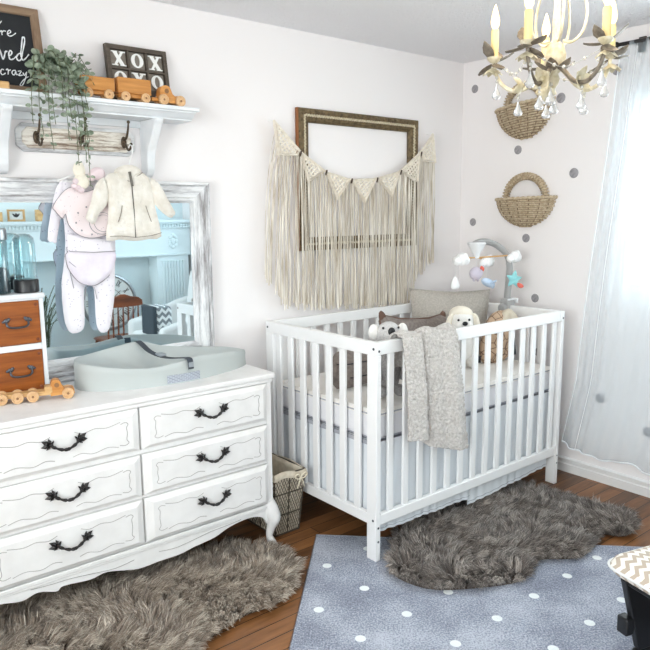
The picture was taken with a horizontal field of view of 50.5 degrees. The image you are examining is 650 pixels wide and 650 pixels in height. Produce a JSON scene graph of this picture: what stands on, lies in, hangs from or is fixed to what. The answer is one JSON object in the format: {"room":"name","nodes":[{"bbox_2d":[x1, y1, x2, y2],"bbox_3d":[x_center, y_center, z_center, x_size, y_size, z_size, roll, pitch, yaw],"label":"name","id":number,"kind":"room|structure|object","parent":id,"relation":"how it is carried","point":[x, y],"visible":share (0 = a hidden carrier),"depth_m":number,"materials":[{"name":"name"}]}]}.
{"room":"children's room","nodes":[
{"label":"children's room","id":0,"kind":"room"},
{"bbox_2d":[0,0,463,377],"bbox_3d":[-0.852,-0.190,2.945,4.465,2.284,0.100,-8,12,-39],"label":"wall","id":1,"kind":"structure","parent":0,"point":[241,75],"depth_m":3.26,"materials":[{"name":"white paint"}]},
{"bbox_2d":[14,113,134,156],"bbox_3d":[-0.936,-0.731,2.653,0.465,0.136,0.108,-8,12,-39],"label":"coat rack","id":2,"kind":"object","parent":1,"relation":"attached to","point":[107,142],"visible":0.81,"depth_m":2.66,"materials":[{"name":"white wood"}]},
{"bbox_2d":[57,142,98,182],"bbox_3d":[-0.938,-0.622,2.639,0.184,0.152,0.021,-8,12,-39],"label":"clothes hanger","id":3,"kind":"object","parent":2,"relation":"hanging from","point":[71,175],"visible":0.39,"depth_m":2.62,"materials":[{"name":"white plastic"}]},
{"bbox_2d":[47,179,114,333],"bbox_3d":[-0.934,-0.263,2.711,0.302,0.608,0.033,-8,12,-39],"label":"sleepsuit","id":4,"kind":"object","parent":3,"relation":"hanging from","point":[73,299],"visible":0.47,"depth_m":2.69,"materials":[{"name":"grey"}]},
{"bbox_2d":[52,187,107,237],"bbox_3d":[-0.923,-0.432,2.640,0.238,0.202,0.024,-8,12,-39],"label":"bib","id":5,"kind":"object","parent":4,"relation":"attached to","point":[71,203],"visible":0.73,"depth_m":2.62,"materials":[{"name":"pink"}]},
{"bbox_2d":[71,162,104,192],"bbox_3d":[-0.902,-0.561,2.618,0.136,0.116,0.037,-8,12,-39],"label":"comforter","id":6,"kind":"object","parent":5,"relation":"on","point":[80,181],"visible":0.94,"depth_m":2.59,"materials":[{"name":"beige fabric"}]},
{"bbox_2d":[65,233,115,285],"bbox_3d":[-0.913,-0.256,2.693,0.203,0.207,0.033,-8,12,-39],"label":"bodysuit","id":7,"kind":"object","parent":5,"relation":"hanging from","point":[90,261],"visible":1,"depth_m":2.68,"materials":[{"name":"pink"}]},
{"bbox_2d":[105,144,149,178],"bbox_3d":[-0.779,-0.644,2.727,0.204,0.139,0.021,-8,12,-39],"label":"clothes hanger","id":8,"kind":"object","parent":2,"relation":"hanging from","point":[130,144],"visible":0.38,"depth_m":2.73,"materials":[{"name":"white plastic"}]},
{"bbox_2d":[86,165,174,240],"bbox_3d":[-0.764,-0.481,2.719,0.377,0.297,0.057,-8,12,-39],"label":"hooded jacket","id":9,"kind":"object","parent":8,"relation":"hanging from","point":[131,196],"visible":1,"depth_m":2.70,"materials":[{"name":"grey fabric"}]},
{"bbox_2d":[114,165,142,181],"bbox_3d":[-0.772,-0.592,2.696,0.113,0.070,0.028,-8,12,-39],"label":"hood","id":10,"kind":"object","parent":9,"relation":"attached to","point":[125,173],"depth_m":2.68,"materials":[{"name":"beige fabric"}]},
{"bbox_2d":[0,88,199,177],"bbox_3d":[-0.913,-0.715,2.632,0.893,0.278,0.174,-8,12,-39],"label":"wall shelf","id":11,"kind":"object","parent":1,"relation":"attached to","point":[149,117],"visible":0.94,"depth_m":2.64,"materials":[{"name":"paint"}]},
{"bbox_2d":[0,81,9,88],"bbox_3d":[-1.129,-0.824,2.364,0.077,0.026,0.040,-8,12,-39],"label":"wooden block","id":12,"kind":"object","parent":11,"relation":"on","point":[3,84],"visible":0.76,"depth_m":2.36,"materials":[{"name":"brown wood"}]},
{"bbox_2d":[0,3,47,92],"bbox_3d":[-1.222,-0.974,2.390,0.468,0.315,0.087,-8,12,-39],"label":"chalkboard sign","id":13,"kind":"object","parent":11,"relation":"on","point":[20,32],"visible":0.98,"depth_m":2.48,"materials":[{"name":"brown wood"}]},
{"bbox_2d":[25,45,94,186],"bbox_3d":[-0.971,-0.760,2.523,0.272,0.505,0.172,-8,12,-39],"label":"trailing plant","id":14,"kind":"object","parent":11,"relation":"on","point":[54,63],"visible":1,"depth_m":2.48,"materials":[{"name":"green plant"}]},
{"bbox_2d":[75,75,185,105],"bbox_3d":[-0.749,-0.909,2.679,0.431,0.088,0.067,-8,12,-39],"label":"train","id":15,"kind":"object","parent":11,"relation":"on","point":[123,88],"visible":0.88,"depth_m":2.64,"materials":[{"name":"brown wood"}]},
{"bbox_2d":[103,43,169,104],"bbox_3d":[-0.753,-1.000,2.780,0.258,0.234,0.063,-8,12,-39],"label":"sign","id":16,"kind":"object","parent":11,"relation":"on","point":[120,60],"visible":0.72,"depth_m":2.77,"materials":[{"name":"black wood"}]},
{"bbox_2d":[264,119,435,310],"bbox_3d":[0.163,-0.545,3.626,1.202,0.972,0.062,-8,12,-39],"label":"macrame hanging","id":17,"kind":"object","parent":1,"relation":"attached to","point":[427,167],"visible":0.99,"depth_m":3.61,"materials":[{"name":"fabric"}]},
{"bbox_2d":[295,107,417,250],"bbox_3d":[0.194,-0.754,3.636,0.844,0.691,0.033,-8,12,-39],"label":"picture frame","id":18,"kind":"object","parent":1,"relation":"attached to","point":[303,116],"visible":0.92,"depth_m":3.53,"materials":[{"name":"brown wood"}]},
{"bbox_2d":[107,467,649,649],"bbox_3d":[0.333,1.207,1.721,4.465,0.100,3.805,-8,12,-39],"label":"floor","id":19,"kind":"structure","parent":0,"point":[265,629],"depth_m":3.07,"materials":[{"name":"brown wood"}]},
{"bbox_2d":[0,364,280,604],"bbox_3d":[-0.804,0.618,2.716,1.232,0.773,0.502,-8,12,-39],"label":"dresser","id":20,"kind":"object","parent":19,"relation":"on","point":[93,484],"visible":1,"depth_m":2.50,"materials":[{"name":"paint"}]},
{"bbox_2d":[0,292,48,392],"bbox_3d":[-1.145,0.072,2.517,0.232,0.374,0.134,-8,12,-39],"label":"drawer unit","id":21,"kind":"object","parent":20,"relation":"on","point":[23,348],"visible":0.98,"depth_m":2.49,"materials":[{"name":"paint"}]},
{"bbox_2d":[0,228,10,294],"bbox_3d":[-1.174,-0.227,2.461,0.082,0.236,0.082,-8,12,-39],"label":"storage jar","id":22,"kind":"object","parent":21,"relation":"on","point":[5,284],"visible":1,"depth_m":2.45,"materials":[{"name":"clear glass"}]},
{"bbox_2d":[11,234,39,292],"bbox_3d":[-1.101,-0.227,2.522,0.088,0.214,0.088,-8,12,-39],"label":"glass cloche","id":23,"kind":"object","parent":21,"relation":"on","point":[20,284],"visible":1,"depth_m":2.50,"materials":[{"name":"clear glass"}]},
{"bbox_2d":[0,377,74,405],"bbox_3d":[-1.050,0.234,2.459,0.291,0.071,0.079,-4,10,-23],"label":"train","id":24,"kind":"object","parent":20,"relation":"on","point":[55,388],"visible":1,"depth_m":2.46,"materials":[{"name":"brown wood"}]},
{"bbox_2d":[0,177,214,383],"bbox_3d":[-0.957,-0.180,2.756,1.134,0.790,0.048,-8,12,-39],"label":"mirror","id":25,"kind":"object","parent":20,"relation":"on","point":[163,295],"visible":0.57,"depth_m":2.89,"materials":[{"name":"clear glass"}]},
{"bbox_2d":[73,340,245,391],"bbox_3d":[-0.639,0.141,2.819,0.746,0.133,0.319,-8,12,-39],"label":"changing pad","id":26,"kind":"object","parent":20,"relation":"on","point":[139,364],"visible":1,"depth_m":2.75,"materials":[{"name":"grey plastic"}]},
{"bbox_2d":[0,534,307,649],"bbox_3d":[-0.668,1.006,2.407,1.453,0.091,0.834,-6,11,-31],"label":"sheepskin rug","id":27,"kind":"object","parent":19,"relation":"on","point":[181,601],"visible":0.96,"depth_m":2.47,"materials":[{"name":"grey fur"}]},
{"bbox_2d":[246,453,307,536],"bbox_3d":[-0.239,0.772,3.156,0.189,0.302,0.305,-8,12,-39],"label":"wire basket","id":28,"kind":"object","parent":19,"relation":"on","point":[288,477],"visible":0.46,"depth_m":3.08,"materials":[{"name":"brown"}]},
{"bbox_2d":[266,302,564,561],"bbox_3d":[0.473,0.409,3.451,1.322,0.920,0.762,-8,12,-39],"label":"crib","id":29,"kind":"object","parent":19,"relation":"on","point":[280,333],"visible":0.77,"depth_m":3.12,"materials":[{"name":"white paint"}]},
{"bbox_2d":[283,390,548,530],"bbox_3d":[0.475,0.588,3.482,1.256,0.444,0.696,-8,12,-39],"label":"skirt","id":30,"kind":"object","parent":29,"relation":"attached to","point":[471,495],"visible":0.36,"depth_m":3.13,"materials":[{"name":"white fabric"}]},
{"bbox_2d":[283,354,549,438],"bbox_3d":[0.474,0.300,3.433,1.261,0.138,0.685,-8,12,-39],"label":"mattress","id":31,"kind":"object","parent":29,"relation":"in","point":[468,370],"visible":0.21,"depth_m":3.18,"materials":[{"name":"white fabric"}]},
{"bbox_2d":[333,350,367,388],"bbox_3d":[0.198,0.182,3.178,0.451,0.168,0.123,-8,12,-39],"label":"cushion","id":32,"kind":"object","parent":31,"relation":"on","point":[350,354],"visible":0.24,"depth_m":3.06,"materials":[{"name":"beige fabric"}]},
{"bbox_2d":[368,321,407,397],"bbox_3d":[0.271,0.146,2.940,0.180,0.325,0.134,-3,9,-13],"label":"plush","id":33,"kind":"object","parent":31,"relation":"on","point":[382,332],"visible":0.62,"depth_m":2.91,"materials":[{"name":"white fabric"}]},
{"bbox_2d":[379,311,446,330],"bbox_3d":[0.465,0.071,3.487,0.120,0.334,0.567,9,13,44],"label":"cushion","id":34,"kind":"object","parent":31,"relation":"on","point":[412,324],"visible":0.27,"depth_m":3.46,"materials":[{"name":"beige fabric"}]},
{"bbox_2d":[409,288,489,353],"bbox_3d":[0.689,-0.018,3.800,0.466,0.370,0.140,-1,9,-2],"label":"throw pillow","id":35,"kind":"object","parent":31,"relation":"on","point":[424,303],"visible":0.27,"depth_m":3.78,"materials":[{"name":"fabric"}]},
{"bbox_2d":[446,306,480,367],"bbox_3d":[0.690,0.062,3.496,0.180,0.317,0.160,-2,9,-8],"label":"plush","id":36,"kind":"object","parent":31,"relation":"on","point":[459,316],"visible":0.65,"depth_m":3.45,"materials":[{"name":"white fabric"}]},
{"bbox_2d":[479,308,517,362],"bbox_3d":[0.914,0.059,3.622,0.255,0.296,0.134,-8,12,-39],"label":"toy","id":37,"kind":"object","parent":31,"relation":"on","point":[505,314],"visible":0.44,"depth_m":3.56,"materials":[{"name":"fabric"}]},
{"bbox_2d":[389,323,468,450],"bbox_3d":[0.443,0.282,2.892,0.392,0.558,0.166,-7,11,-37],"label":"fleece blanket","id":38,"kind":"object","parent":29,"relation":"hanging from","point":[436,417],"visible":0.97,"depth_m":2.86,"materials":[{"name":"white fabric"}]},
{"bbox_2d":[451,238,523,310],"bbox_3d":[0.843,-0.258,3.723,0.431,0.419,0.205,-3,10,-15],"label":"mobile","id":39,"kind":"object","parent":29,"relation":"attached to","point":[476,247],"visible":0.97,"depth_m":3.67,"materials":[{"name":"white fabric"}]},
{"bbox_2d":[289,534,641,649],"bbox_3d":[0.718,1.051,2.333,1.656,0.006,1.346,0,9,6],"label":"area rug","id":40,"kind":"object","parent":19,"relation":"on","point":[350,600],"visible":0.78,"depth_m":2.49,"materials":[{"name":"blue carpet"}]},
{"bbox_2d":[382,478,643,590],"bbox_3d":[0.770,0.885,3.080,1.333,0.083,0.802,-6,11,-32],"label":"sheepskin rug","id":41,"kind":"object","parent":40,"relation":"on","point":[499,538],"visible":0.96,"depth_m":2.96,"materials":[{"name":"grey fur"}]},
{"bbox_2d":[607,546,649,649],"bbox_3d":[1.149,0.885,1.989,0.532,0.425,0.432,-4,10,-23],"label":"ottoman","id":42,"kind":"object","parent":40,"relation":"on","point":[633,566],"visible":1,"depth_m":2.05,"materials":[{"name":"fabric"}]},
{"bbox_2d":[610,546,649,594],"bbox_3d":[1.148,0.718,1.962,0.520,0.086,0.420,-4,10,-23],"label":"cushion","id":43,"kind":"object","parent":42,"relation":"on","point":[633,566],"depth_m":1.98,"materials":[{"name":"fabric"}]},
{"bbox_2d":[150,0,649,63],"bbox_3d":[0.314,-1.146,1.339,4.465,0.100,3.805,-8,12,-39],"label":"ceiling","id":44,"kind":"structure","parent":0,"point":[450,30],"depth_m":3.11,"materials":[{"name":"white paint"}]},
{"bbox_2d":[478,0,628,118],"bbox_3d":[0.658,-0.906,1.967,0.441,0.579,0.431,-8,12,-39],"label":"chandelier","id":45,"kind":"object","parent":44,"relation":"hanging from","point":[551,59],"visible":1,"depth_m":1.97,"materials":[{"name":"brown metal"}]},
{"bbox_2d":[483,68,501,76],"bbox_3d":[0.507,-0.766,2.080,0.058,0.024,0.057,-8,12,-39],"label":"flower","id":46,"kind":"object","parent":45,"relation":"on","point":[489,71],"depth_m":2.07,"materials":[{"name":"beige metal"}]},
{"bbox_2d":[513,78,523,98],"bbox_3d":[0.580,-0.708,2.052,0.029,0.063,0.065,4,10,25],"label":"flower","id":47,"kind":"object","parent":45,"relation":"on","point":[519,88],"depth_m":2.04,"materials":[{"name":"beige metal"}]},
{"bbox_2d":[515,51,537,61],"bbox_3d":[0.547,-0.732,1.871,0.058,0.024,0.058,-8,12,-39],"label":"flower","id":48,"kind":"object","parent":45,"relation":"on","point":[526,56],"depth_m":1.87,"materials":[{"name":"beige metal"}]},
{"bbox_2d":[533,67,549,89],"bbox_3d":[0.605,-0.693,1.935,0.033,0.063,0.064,-8,12,-39],"label":"leaf","id":49,"kind":"object","parent":45,"relation":"on","point":[541,77],"depth_m":1.94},
{"bbox_2d":[535,84,555,101],"bbox_3d":[0.677,-0.717,2.108,0.066,0.061,0.029,1,9,9],"label":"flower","id":50,"kind":"object","parent":45,"relation":"on","point":[544,93],"depth_m":2.11,"materials":[{"name":"beige metal"}]},
{"bbox_2d":[576,65,590,88],"bbox_3d":[0.721,-0.694,1.929,0.066,0.062,0.029,-5,10,-27],"label":"leaf","id":51,"kind":"object","parent":45,"relation":"on","point":[582,78],"depth_m":1.93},
{"bbox_2d":[582,81,592,95],"bbox_3d":[0.763,-0.708,2.035,0.029,0.064,0.063,-2,9,-9],"label":"flower","id":52,"kind":"object","parent":45,"relation":"on","point":[585,90],"depth_m":2.02,"materials":[{"name":"beige metal"}]},
{"bbox_2d":[595,50,617,58],"bbox_3d":[0.757,-0.730,1.848,0.058,0.024,0.058,-8,12,-39],"label":"flower","id":53,"kind":"object","parent":45,"relation":"on","point":[603,53],"depth_m":1.85,"materials":[{"name":"beige metal"}]},
{"bbox_2d":[601,63,620,72],"bbox_3d":[0.845,-0.761,2.033,0.058,0.024,0.058,-8,12,-39],"label":"flower","id":54,"kind":"object","parent":45,"relation":"on","point":[610,67],"depth_m":2.03,"materials":[{"name":"beige metal"}]},
{"bbox_2d":[459,23,649,480],"bbox_3d":[2.010,-0.204,2.896,0.100,2.284,3.605,-8,12,-39],"label":"wall","id":55,"kind":"structure","parent":0,"point":[554,265],"depth_m":3.63,"materials":[{"name":"white paint"}]},
{"bbox_2d":[470,218,475,225],"bbox_3d":[0.887,-0.618,4.130,0.002,0.046,0.046,-8,12,-39],"label":"dot","id":56,"kind":"object","parent":55,"relation":"attached to","point":[472,221],"visible":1,"depth_m":4.13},
{"bbox_2d":[472,85,477,92],"bbox_3d":[0.874,-1.377,4.016,0.002,0.047,0.047,-8,12,-39],"label":"dot","id":57,"kind":"object","parent":55,"relation":"attached to","point":[475,87],"visible":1,"depth_m":4.01,"materials":[{"name":"grey paint"}]},
{"bbox_2d":[514,146,521,153],"bbox_3d":[1.075,-0.976,3.836,0.002,0.048,0.048,-8,12,-39],"label":"dot","id":58,"kind":"object","parent":55,"relation":"attached to","point":[518,149],"visible":1,"depth_m":3.83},
{"bbox_2d":[494,82,555,139],"bbox_3d":[1.061,-1.168,3.741,0.107,0.310,0.375,-8,12,-39],"label":"wall basket","id":59,"kind":"object","parent":55,"relation":"attached to","point":[527,125],"visible":0.75,"depth_m":3.73,"materials":[{"name":"wicker"}]},
{"bbox_2d":[522,234,529,241],"bbox_3d":[1.126,-0.487,3.858,0.002,0.048,0.048,-8,12,-39],"label":"dot","id":60,"kind":"object","parent":55,"relation":"attached to","point":[525,238],"visible":1,"depth_m":3.86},
{"bbox_2d":[495,172,557,226],"bbox_3d":[1.083,-0.690,3.796,0.107,0.302,0.392,-8,12,-39],"label":"wall basket","id":61,"kind":"object","parent":55,"relation":"attached to","point":[528,211],"visible":1,"depth_m":3.76,"materials":[{"name":"wicker"}]},
{"bbox_2d":[531,294,538,301],"bbox_3d":[1.175,-0.151,3.854,0.002,0.048,0.048,-8,12,-39],"label":"dot","id":62,"kind":"object","parent":55,"relation":"attached to","point":[534,297],"visible":1,"depth_m":3.85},
{"bbox_2d":[556,93,564,102],"bbox_3d":[1.234,-1.188,3.603,0.002,0.052,0.052,-8,12,-39],"label":"dot","id":63,"kind":"object","parent":55,"relation":"attached to","point":[560,98],"visible":1,"depth_m":3.60,"materials":[{"name":"grey paint"}]},
{"bbox_2d":[569,168,577,177],"bbox_3d":[1.298,-0.793,3.592,0.002,0.052,0.052,-8,12,-39],"label":"dot","id":64,"kind":"object","parent":55,"relation":"attached to","point":[573,173],"visible":1,"depth_m":3.59,"materials":[{"name":"grey paint"}]},
{"bbox_2d":[595,393,604,402],"bbox_3d":[1.444,0.384,3.615,0.002,0.052,0.052,-8,12,-39],"label":"dot","id":65,"kind":"object","parent":55,"relation":"attached to","point":[599,397],"visible":1,"depth_m":3.61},
{"bbox_2d":[557,454,649,497],"bbox_3d":[1.972,0.890,3.035,0.019,0.080,3.605,-8,12,-39],"label":"baseboard","id":66,"kind":"structure","parent":55,"relation":"attached to","point":[639,486],"depth_m":3.62,"materials":[{"name":"white paint"}]},
{"bbox_2d":[613,64,621,74],"bbox_3d":[1.425,-1.245,3.357,0.002,0.052,0.052,-8,12,-39],"label":"dot","id":67,"kind":"object","parent":55,"relation":"attached to","point":[620,66],"visible":0.52,"depth_m":3.35,"materials":[{"name":"grey paint"}]},
{"bbox_2d":[615,36,649,52],"bbox_3d":[2.128,-1.194,2.418,0.100,0.070,2.319,-8,12,-39],"label":"curtain rod","id":68,"kind":"object","parent":55,"relation":"attached to","point":[641,41],"visible":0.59,"depth_m":3.23,"materials":[{"name":"black metal"}]},
{"bbox_2d":[561,43,649,475],"bbox_3d":[2.017,-0.194,2.673,0.058,2.066,2.357,-8,12,-39],"label":"sheer curtain","id":69,"kind":"object","parent":68,"relation":"hanging from","point":[568,447],"visible":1,"depth_m":3.46,"materials":[{"name":"white fabric"}]},
{"bbox_2d":[622,91,649,293],"bbox_3d":[2.159,-0.529,2.655,0.050,0.970,2.025,-8,12,-39],"label":"window","id":70,"kind":"structure","parent":55,"relation":"in","point":[640,99],"depth_m":3.39,"materials":[{"name":"white paint"}]},
{"bbox_2d":[643,427,649,436],"bbox_3d":[1.611,0.534,3.434,0.002,0.052,0.052,-8,12,-39],"label":"dot","id":71,"kind":"object","parent":55,"relation":"attached to","point":[646,431],"visible":1,"depth_m":3.44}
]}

